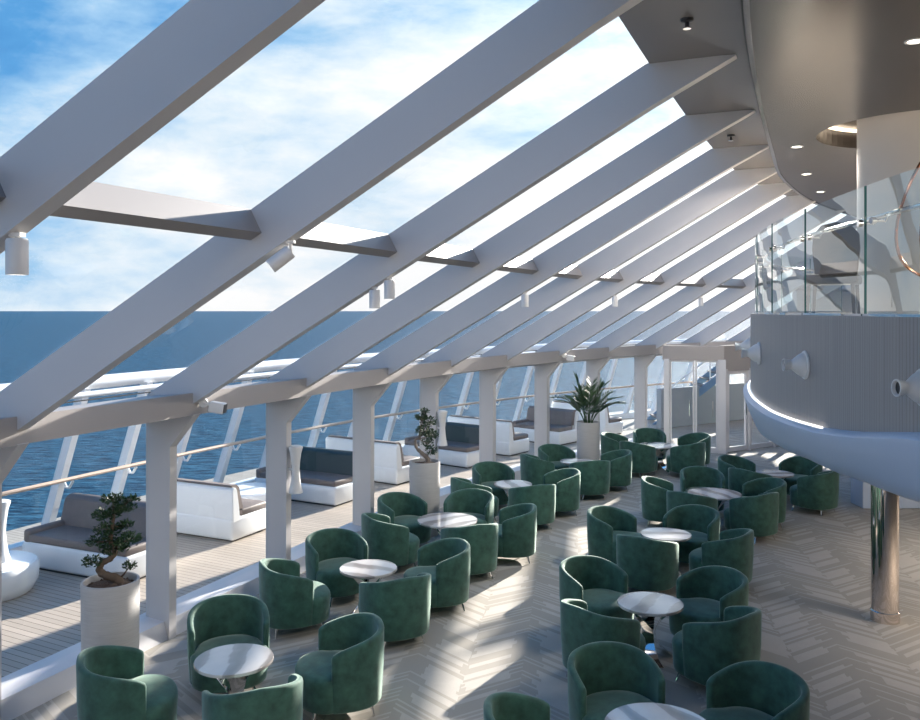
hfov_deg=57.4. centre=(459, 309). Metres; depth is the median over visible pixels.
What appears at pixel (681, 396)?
wall
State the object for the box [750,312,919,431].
wall
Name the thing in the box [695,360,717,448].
door
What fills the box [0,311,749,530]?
sea
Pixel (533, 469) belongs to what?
tub chair
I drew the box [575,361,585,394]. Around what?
column
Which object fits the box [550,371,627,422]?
potted palm
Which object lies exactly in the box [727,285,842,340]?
roof beam
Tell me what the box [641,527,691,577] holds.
cocktail table
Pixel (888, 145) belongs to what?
pillar
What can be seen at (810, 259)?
balustrade panel
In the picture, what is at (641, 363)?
window column
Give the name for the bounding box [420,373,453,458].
window column
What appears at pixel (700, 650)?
tub chair
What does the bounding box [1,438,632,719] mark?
curb
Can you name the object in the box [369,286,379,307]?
spotlight
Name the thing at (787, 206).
roof beam
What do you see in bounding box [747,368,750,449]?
partition column
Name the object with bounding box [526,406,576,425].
cushion
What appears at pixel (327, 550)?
tub chair
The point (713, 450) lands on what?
sill
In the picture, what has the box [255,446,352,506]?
sofa
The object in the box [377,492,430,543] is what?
tub chair
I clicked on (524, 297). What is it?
spotlight
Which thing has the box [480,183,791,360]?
roof beam
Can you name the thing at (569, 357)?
floodlight
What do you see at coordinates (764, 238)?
balustrade panel
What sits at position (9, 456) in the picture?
window column
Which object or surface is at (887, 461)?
balcony underside
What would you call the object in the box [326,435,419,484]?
sofa
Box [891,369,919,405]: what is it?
spotlight
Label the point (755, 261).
balustrade panel
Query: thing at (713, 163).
roof beam
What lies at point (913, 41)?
recessed light
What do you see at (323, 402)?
column
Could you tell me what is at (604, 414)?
cushion
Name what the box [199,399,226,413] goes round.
floodlight
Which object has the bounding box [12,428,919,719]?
floor
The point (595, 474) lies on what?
tub chair
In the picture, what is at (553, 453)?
tub chair
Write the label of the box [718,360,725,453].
column
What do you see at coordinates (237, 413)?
column
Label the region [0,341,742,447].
header beam
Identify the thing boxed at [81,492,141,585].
bonsai tree
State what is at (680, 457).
tub chair
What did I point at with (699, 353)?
header beam
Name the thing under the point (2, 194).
crossbeam
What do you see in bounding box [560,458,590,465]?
cocktail table
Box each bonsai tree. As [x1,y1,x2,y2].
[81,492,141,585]
[414,407,438,463]
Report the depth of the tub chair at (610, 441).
19.86 m
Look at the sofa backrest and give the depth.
13.80 m
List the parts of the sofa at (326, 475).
armrest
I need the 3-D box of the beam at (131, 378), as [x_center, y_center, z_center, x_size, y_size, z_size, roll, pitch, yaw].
[-0.124,1.120,16.476,19.678,0.200,28.679,0,0,0]
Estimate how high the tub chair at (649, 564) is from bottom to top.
0.812 m
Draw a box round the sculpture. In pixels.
[894,162,919,276]
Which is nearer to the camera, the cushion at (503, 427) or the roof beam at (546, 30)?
the roof beam at (546, 30)
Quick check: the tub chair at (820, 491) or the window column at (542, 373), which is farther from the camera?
the window column at (542, 373)
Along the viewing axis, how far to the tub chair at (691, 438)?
20.24 m
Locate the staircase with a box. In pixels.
[647,362,715,424]
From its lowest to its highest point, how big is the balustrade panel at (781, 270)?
1.070 m
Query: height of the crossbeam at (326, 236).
0.235 m
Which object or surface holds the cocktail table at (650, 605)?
on the floor at (810, 585)
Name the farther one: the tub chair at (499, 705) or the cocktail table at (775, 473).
the cocktail table at (775, 473)
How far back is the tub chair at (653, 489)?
14.43 m
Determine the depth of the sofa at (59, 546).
12.15 m
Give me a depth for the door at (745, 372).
22.41 m
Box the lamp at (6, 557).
[2,499,10,562]
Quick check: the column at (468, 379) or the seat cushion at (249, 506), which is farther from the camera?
the column at (468, 379)
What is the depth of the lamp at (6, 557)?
11.17 m
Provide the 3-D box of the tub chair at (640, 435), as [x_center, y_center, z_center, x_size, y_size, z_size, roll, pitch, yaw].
[4.660,3.348,20.626,0.790,0.812,0.818,0,0,1]
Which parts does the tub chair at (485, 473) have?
backrest, seat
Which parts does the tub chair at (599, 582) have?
backrest, seat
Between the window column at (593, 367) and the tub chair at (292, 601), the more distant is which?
the window column at (593, 367)
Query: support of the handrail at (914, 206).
attached to the balustrade panel at (781, 270)
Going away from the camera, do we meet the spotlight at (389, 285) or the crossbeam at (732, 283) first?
the spotlight at (389, 285)
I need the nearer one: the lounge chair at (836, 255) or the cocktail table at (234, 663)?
the cocktail table at (234, 663)
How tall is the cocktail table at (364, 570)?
0.600 m
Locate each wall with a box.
[657,382,743,428]
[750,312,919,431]
[792,255,856,311]
[851,478,919,507]
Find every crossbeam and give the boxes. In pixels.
[0,184,5,201]
[50,182,261,239]
[292,222,396,257]
[418,244,479,267]
[497,257,538,273]
[553,265,582,278]
[596,270,622,281]
[636,273,663,284]
[676,276,705,286]
[717,279,745,288]
[778,281,784,289]
[796,284,823,290]
[835,285,850,291]
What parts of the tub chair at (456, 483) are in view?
backrest, seat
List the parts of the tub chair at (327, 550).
backrest, seat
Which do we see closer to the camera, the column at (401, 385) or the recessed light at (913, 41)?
the recessed light at (913, 41)
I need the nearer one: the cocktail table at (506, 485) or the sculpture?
the sculpture
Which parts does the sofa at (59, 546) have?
armrest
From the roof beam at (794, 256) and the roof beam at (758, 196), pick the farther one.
the roof beam at (794, 256)
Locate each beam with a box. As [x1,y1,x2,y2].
[0,0,324,253]
[0,0,642,429]
[0,338,725,390]
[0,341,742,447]
[70,349,575,399]
[147,54,736,403]
[267,110,755,386]
[354,145,768,374]
[421,167,776,366]
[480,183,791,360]
[535,195,815,355]
[587,206,844,351]
[635,215,856,348]
[662,345,723,360]
[682,262,813,345]
[719,345,749,370]
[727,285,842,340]
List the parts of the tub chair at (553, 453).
backrest, seat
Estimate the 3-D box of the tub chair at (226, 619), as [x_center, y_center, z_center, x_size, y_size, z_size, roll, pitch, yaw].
[-2.292,3.348,8.327,0.790,0.812,0.818,0,0,-19]
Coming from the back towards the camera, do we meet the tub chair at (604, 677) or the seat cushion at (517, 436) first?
the seat cushion at (517, 436)
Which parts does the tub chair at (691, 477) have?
backrest, seat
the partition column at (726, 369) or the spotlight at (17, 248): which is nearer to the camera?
the spotlight at (17, 248)
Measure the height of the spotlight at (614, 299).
0.230 m
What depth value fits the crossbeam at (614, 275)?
15.65 m
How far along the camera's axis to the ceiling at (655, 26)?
7.06 m
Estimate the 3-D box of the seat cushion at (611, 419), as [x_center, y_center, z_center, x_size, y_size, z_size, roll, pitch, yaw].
[4.019,3.330,26.034,0.670,0.120,1.950,0,0,-45]
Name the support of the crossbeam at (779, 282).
attached to the roof beam at (795, 281)
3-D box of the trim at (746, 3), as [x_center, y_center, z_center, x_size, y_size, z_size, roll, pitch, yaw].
[8.651,-2.070,10.105,16.726,0.060,28.212,0,0,0]
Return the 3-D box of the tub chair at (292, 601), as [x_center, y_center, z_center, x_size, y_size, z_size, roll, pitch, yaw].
[-1.948,3.348,9.909,0.818,0.812,0.790,0,0,-23]
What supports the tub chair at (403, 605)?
on the floor at (810, 585)
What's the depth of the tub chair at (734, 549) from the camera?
11.03 m
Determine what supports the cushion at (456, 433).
on the sofa at (462, 449)
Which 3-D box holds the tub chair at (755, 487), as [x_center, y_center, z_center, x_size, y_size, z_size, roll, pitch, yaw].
[5.216,3.348,14.596,0.818,0.812,0.790,0,0,-9]
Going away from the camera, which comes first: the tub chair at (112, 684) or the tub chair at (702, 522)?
the tub chair at (112, 684)
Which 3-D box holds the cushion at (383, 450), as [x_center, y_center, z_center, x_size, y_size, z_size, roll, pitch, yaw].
[-2.108,3.062,18.652,1.950,0.434,0.304,0,0,33]
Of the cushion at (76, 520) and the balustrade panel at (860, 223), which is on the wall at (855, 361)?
the balustrade panel at (860, 223)
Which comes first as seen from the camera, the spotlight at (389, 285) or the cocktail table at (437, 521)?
the spotlight at (389, 285)
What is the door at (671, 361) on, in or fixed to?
attached to the header beam at (699, 353)
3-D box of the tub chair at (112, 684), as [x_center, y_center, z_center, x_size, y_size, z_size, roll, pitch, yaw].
[-2.868,3.348,7.259,0.818,0.812,0.790,0,0,-22]
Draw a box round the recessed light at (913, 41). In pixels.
[904,38,919,44]
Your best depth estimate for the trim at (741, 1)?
6.63 m
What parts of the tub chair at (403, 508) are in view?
backrest, seat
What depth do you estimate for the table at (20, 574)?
10.99 m
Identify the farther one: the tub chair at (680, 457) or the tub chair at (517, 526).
the tub chair at (680, 457)
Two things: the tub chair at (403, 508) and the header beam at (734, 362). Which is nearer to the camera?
the tub chair at (403, 508)
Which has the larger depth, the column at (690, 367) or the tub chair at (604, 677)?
the column at (690, 367)
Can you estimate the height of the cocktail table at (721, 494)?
0.600 m
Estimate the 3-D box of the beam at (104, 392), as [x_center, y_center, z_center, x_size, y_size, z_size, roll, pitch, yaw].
[0.289,1.230,16.140,19.364,0.086,28.320,0,0,0]
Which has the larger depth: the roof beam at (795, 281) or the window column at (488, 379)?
the roof beam at (795, 281)
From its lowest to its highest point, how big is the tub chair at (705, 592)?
0.812 m
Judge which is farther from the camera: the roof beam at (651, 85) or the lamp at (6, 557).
the lamp at (6, 557)
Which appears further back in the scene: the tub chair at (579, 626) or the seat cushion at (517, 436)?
the seat cushion at (517, 436)
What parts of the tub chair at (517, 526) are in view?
seat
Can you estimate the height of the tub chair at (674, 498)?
0.812 m
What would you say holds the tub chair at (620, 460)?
on the floor at (810, 585)
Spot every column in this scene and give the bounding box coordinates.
[0,442,28,719]
[41,388,90,524]
[110,382,152,496]
[146,413,199,639]
[177,425,192,477]
[213,371,254,482]
[259,444,265,467]
[266,395,311,559]
[307,370,336,446]
[347,418,352,436]
[353,382,391,525]
[383,381,406,440]
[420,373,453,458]
[455,353,478,415]
[479,366,509,461]
[496,376,502,404]
[512,366,533,421]
[534,361,561,456]
[550,363,562,406]
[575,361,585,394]
[586,357,610,457]
[601,346,621,404]
[623,376,633,412]
[634,354,657,429]
[651,364,663,410]
[664,359,669,450]
[683,362,692,386]
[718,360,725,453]
[726,369,727,452]
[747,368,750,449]
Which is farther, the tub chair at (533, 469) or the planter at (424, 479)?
the tub chair at (533, 469)
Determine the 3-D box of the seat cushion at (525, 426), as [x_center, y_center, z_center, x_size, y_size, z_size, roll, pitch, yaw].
[2.368,3.330,24.018,1.600,0.120,0.670,0,0,42]
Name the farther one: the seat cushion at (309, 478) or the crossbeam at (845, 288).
the crossbeam at (845, 288)
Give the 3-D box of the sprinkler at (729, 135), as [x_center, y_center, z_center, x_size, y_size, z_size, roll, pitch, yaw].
[3.376,-2.143,10.464,0.100,0.074,0.100,0,0,0]
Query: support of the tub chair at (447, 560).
on the floor at (810, 585)
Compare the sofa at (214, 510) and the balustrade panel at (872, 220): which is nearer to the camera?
the balustrade panel at (872, 220)
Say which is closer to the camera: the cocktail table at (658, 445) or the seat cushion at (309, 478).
the seat cushion at (309, 478)
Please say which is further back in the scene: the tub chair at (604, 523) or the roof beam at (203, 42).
the tub chair at (604, 523)
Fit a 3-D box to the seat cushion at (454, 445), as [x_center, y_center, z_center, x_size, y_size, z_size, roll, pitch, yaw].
[-0.397,3.330,20.769,1.950,0.120,0.670,0,0,38]
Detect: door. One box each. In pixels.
[670,360,694,442]
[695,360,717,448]
[728,370,747,451]
[751,416,772,448]
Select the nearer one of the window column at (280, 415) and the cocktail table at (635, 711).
the cocktail table at (635, 711)
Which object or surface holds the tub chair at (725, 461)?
on the floor at (810, 585)
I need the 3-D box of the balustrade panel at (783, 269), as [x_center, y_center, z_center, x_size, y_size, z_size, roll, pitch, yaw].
[6.319,-0.465,15.762,1.033,1.070,1.141,0,0,0]
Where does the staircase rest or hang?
on the floor at (40, 623)
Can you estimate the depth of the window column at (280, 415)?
11.67 m
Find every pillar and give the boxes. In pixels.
[857,110,919,313]
[870,485,899,624]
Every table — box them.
[2,550,39,601]
[194,643,273,693]
[236,482,265,500]
[339,559,396,613]
[417,512,476,532]
[494,480,531,516]
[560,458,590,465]
[604,703,705,719]
[617,592,683,667]
[640,442,678,472]
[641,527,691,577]
[687,488,741,531]
[756,470,794,479]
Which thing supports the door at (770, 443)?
attached to the header beam at (734, 362)
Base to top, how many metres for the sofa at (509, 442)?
0.918 m
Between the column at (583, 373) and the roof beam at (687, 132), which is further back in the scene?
the column at (583, 373)
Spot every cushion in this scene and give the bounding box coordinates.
[29,525,145,556]
[61,493,145,535]
[239,498,265,514]
[260,470,352,486]
[291,446,352,475]
[328,435,403,460]
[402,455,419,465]
[407,439,478,452]
[445,422,478,443]
[450,415,514,435]
[513,432,527,440]
[515,421,571,431]
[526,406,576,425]
[553,401,609,418]
[608,416,621,422]
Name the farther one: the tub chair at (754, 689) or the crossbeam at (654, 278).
the crossbeam at (654, 278)
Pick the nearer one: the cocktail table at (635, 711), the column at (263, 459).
the cocktail table at (635, 711)
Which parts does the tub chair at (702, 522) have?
backrest, seat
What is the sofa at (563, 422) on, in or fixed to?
on the floor at (40, 623)
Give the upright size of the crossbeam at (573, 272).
0.235 m
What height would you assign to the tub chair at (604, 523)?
0.812 m
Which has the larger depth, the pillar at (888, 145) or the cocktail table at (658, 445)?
the cocktail table at (658, 445)
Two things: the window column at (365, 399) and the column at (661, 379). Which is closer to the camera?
the window column at (365, 399)
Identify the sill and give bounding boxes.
[669,448,717,452]
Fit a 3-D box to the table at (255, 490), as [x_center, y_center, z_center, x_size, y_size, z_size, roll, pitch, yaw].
[-3.950,3.554,15.750,1.240,0.412,1.240,0,0,0]
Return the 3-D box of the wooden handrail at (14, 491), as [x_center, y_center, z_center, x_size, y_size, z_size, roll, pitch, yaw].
[-0.229,2.580,16.553,19.637,0.064,28.679,0,0,0]
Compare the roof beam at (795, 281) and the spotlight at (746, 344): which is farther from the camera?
the roof beam at (795, 281)
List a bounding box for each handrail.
[2,380,708,495]
[778,203,919,270]
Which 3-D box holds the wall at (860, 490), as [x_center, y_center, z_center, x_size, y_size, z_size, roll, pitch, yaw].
[8.250,3.200,16.100,1.300,1.100,0.500,0,0,0]
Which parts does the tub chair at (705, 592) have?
seat, backrest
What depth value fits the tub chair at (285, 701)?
6.52 m
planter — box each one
[80,571,139,650]
[409,458,439,536]
[577,420,599,459]
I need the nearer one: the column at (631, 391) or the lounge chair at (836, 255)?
the lounge chair at (836, 255)
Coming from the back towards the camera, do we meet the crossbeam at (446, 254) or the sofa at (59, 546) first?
the sofa at (59, 546)
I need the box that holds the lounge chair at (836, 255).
[803,222,861,313]
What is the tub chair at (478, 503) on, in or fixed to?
on the floor at (810, 585)
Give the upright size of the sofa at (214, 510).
0.918 m
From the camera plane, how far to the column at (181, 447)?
15.23 m
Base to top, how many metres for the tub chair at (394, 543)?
0.812 m
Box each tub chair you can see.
[76,645,177,719]
[187,594,269,692]
[202,673,302,719]
[259,558,330,638]
[295,612,383,719]
[305,528,367,606]
[358,573,430,648]
[361,512,419,566]
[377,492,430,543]
[404,538,470,610]
[440,523,497,578]
[443,488,493,524]
[450,477,498,522]
[472,461,514,504]
[483,692,549,719]
[497,503,536,563]
[507,484,555,529]
[520,453,556,484]
[538,444,575,469]
[543,468,580,515]
[559,555,633,618]
[560,599,645,676]
[567,641,665,719]
[569,460,609,500]
[587,505,641,563]
[601,432,627,454]
[601,449,631,490]
[616,534,678,592]
[619,441,657,477]
[633,428,665,459]
[641,476,673,526]
[663,504,719,562]
[666,442,705,474]
[666,490,717,511]
[669,565,748,641]
[672,606,761,685]
[677,432,710,466]
[680,466,724,510]
[689,528,753,582]
[699,660,809,719]
[717,454,755,488]
[724,492,778,543]
[728,467,772,495]
[742,477,786,528]
[779,456,822,494]
[790,471,838,516]
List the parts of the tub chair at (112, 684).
backrest, seat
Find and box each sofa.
[22,493,145,578]
[177,478,265,541]
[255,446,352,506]
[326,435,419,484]
[404,422,478,467]
[448,415,528,455]
[513,406,578,444]
[551,401,622,435]
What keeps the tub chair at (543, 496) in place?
on the floor at (810, 585)
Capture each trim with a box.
[740,0,773,163]
[743,0,856,216]
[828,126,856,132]
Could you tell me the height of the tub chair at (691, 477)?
0.812 m
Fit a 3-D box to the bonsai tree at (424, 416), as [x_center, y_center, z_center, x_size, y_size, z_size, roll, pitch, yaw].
[-0.562,2.106,14.064,0.439,0.986,0.370,0,0,0]
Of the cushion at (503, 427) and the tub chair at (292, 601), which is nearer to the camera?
the tub chair at (292, 601)
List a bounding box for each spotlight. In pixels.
[5,232,28,274]
[266,240,294,271]
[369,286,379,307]
[384,277,394,298]
[521,292,528,306]
[612,295,617,306]
[698,296,702,305]
[735,337,750,350]
[741,342,760,363]
[782,351,809,378]
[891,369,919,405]
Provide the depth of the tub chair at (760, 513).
13.47 m
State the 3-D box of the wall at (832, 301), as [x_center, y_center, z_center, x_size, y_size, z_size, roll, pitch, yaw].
[13.170,-0.360,24.500,7.660,2.580,2.040,0,0,0]
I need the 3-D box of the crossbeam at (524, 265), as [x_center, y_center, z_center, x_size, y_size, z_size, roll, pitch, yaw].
[0.640,-0.645,11.528,1.060,0.235,1.994,0,0,0]
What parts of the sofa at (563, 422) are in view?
armrest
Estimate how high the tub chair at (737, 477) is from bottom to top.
0.812 m
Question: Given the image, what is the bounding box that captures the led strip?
[748,381,822,428]
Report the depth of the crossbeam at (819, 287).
23.02 m
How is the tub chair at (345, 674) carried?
on the floor at (810, 585)
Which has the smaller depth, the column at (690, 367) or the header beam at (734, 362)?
the header beam at (734, 362)
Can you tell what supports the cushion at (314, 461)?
on the sofa at (326, 475)
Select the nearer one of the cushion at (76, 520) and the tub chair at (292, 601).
the tub chair at (292, 601)
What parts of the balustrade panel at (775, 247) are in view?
pane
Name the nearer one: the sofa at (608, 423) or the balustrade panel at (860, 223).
the balustrade panel at (860, 223)
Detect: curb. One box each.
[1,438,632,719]
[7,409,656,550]
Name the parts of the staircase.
stair rail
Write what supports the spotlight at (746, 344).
attached to the wall at (855, 361)
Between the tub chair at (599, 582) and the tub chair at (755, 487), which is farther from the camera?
the tub chair at (755, 487)
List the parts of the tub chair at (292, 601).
backrest, seat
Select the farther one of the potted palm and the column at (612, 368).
the column at (612, 368)
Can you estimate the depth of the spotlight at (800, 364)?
8.05 m
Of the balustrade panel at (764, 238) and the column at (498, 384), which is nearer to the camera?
the balustrade panel at (764, 238)
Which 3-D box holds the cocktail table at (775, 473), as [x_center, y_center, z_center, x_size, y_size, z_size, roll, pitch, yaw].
[6.090,3.450,16.230,0.700,0.600,0.700,0,0,27]
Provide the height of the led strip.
0.077 m
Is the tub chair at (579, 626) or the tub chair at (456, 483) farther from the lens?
the tub chair at (456, 483)
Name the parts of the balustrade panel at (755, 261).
pane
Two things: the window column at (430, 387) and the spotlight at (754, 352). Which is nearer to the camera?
the spotlight at (754, 352)
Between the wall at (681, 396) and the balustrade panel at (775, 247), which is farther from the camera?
the wall at (681, 396)
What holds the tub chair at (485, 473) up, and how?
on the floor at (810, 585)
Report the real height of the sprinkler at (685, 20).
0.074 m
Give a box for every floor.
[1,409,756,677]
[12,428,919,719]
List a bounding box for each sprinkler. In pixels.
[680,17,693,29]
[727,134,734,140]
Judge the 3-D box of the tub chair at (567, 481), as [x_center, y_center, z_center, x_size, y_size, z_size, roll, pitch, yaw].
[1.787,3.348,15.444,0.818,0.812,0.790,0,0,-14]
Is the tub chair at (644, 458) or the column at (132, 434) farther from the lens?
the tub chair at (644, 458)
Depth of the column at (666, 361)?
22.35 m
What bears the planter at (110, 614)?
on the floor at (810, 585)
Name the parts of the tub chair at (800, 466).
seat, backrest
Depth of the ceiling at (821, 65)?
7.34 m
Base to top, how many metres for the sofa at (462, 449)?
0.918 m
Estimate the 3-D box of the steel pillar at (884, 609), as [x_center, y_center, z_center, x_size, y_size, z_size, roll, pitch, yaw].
[5.140,2.600,10.160,0.330,2.300,0.330,0,0,0]
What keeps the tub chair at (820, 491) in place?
on the floor at (810, 585)
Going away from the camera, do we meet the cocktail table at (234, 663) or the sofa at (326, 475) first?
the cocktail table at (234, 663)
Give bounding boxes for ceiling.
[619,0,819,205]
[750,0,919,215]
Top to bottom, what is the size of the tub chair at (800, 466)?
0.812 m
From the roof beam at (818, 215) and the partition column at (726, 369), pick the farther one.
the partition column at (726, 369)
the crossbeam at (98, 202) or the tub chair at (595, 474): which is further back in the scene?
the tub chair at (595, 474)
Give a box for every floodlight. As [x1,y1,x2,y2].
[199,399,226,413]
[562,354,574,360]
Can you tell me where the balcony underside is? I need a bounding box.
[743,380,919,502]
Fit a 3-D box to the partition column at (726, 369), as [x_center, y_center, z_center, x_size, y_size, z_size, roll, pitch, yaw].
[6.903,2.650,22.026,0.220,2.200,0.220,0,0,0]
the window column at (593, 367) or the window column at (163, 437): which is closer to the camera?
the window column at (163, 437)
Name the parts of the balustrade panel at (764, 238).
pane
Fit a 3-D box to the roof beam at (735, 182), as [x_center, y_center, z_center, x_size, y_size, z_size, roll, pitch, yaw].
[2.117,-0.572,14.352,5.724,3.267,3.198,0,0,0]
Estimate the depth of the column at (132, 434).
14.06 m
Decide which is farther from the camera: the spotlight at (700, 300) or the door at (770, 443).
the door at (770, 443)
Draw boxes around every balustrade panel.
[753,236,756,313]
[755,224,780,313]
[770,209,813,314]
[778,255,787,312]
[782,269,814,312]
[802,186,873,315]
[810,259,842,312]
[862,186,919,316]
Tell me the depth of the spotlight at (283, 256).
6.24 m
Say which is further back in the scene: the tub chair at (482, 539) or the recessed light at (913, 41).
the tub chair at (482, 539)
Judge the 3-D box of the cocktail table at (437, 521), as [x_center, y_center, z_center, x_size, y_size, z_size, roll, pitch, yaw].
[-0.190,3.450,12.630,0.900,0.600,0.900,0,0,-9]
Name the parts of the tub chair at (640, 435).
backrest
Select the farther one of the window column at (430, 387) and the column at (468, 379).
the column at (468, 379)
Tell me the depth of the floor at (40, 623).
12.17 m
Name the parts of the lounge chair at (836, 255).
leg, leg, seat, backrest, leg, leg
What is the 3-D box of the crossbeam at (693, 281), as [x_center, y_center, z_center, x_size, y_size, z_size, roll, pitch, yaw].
[4.919,-0.645,18.539,1.428,0.235,1.635,0,0,0]

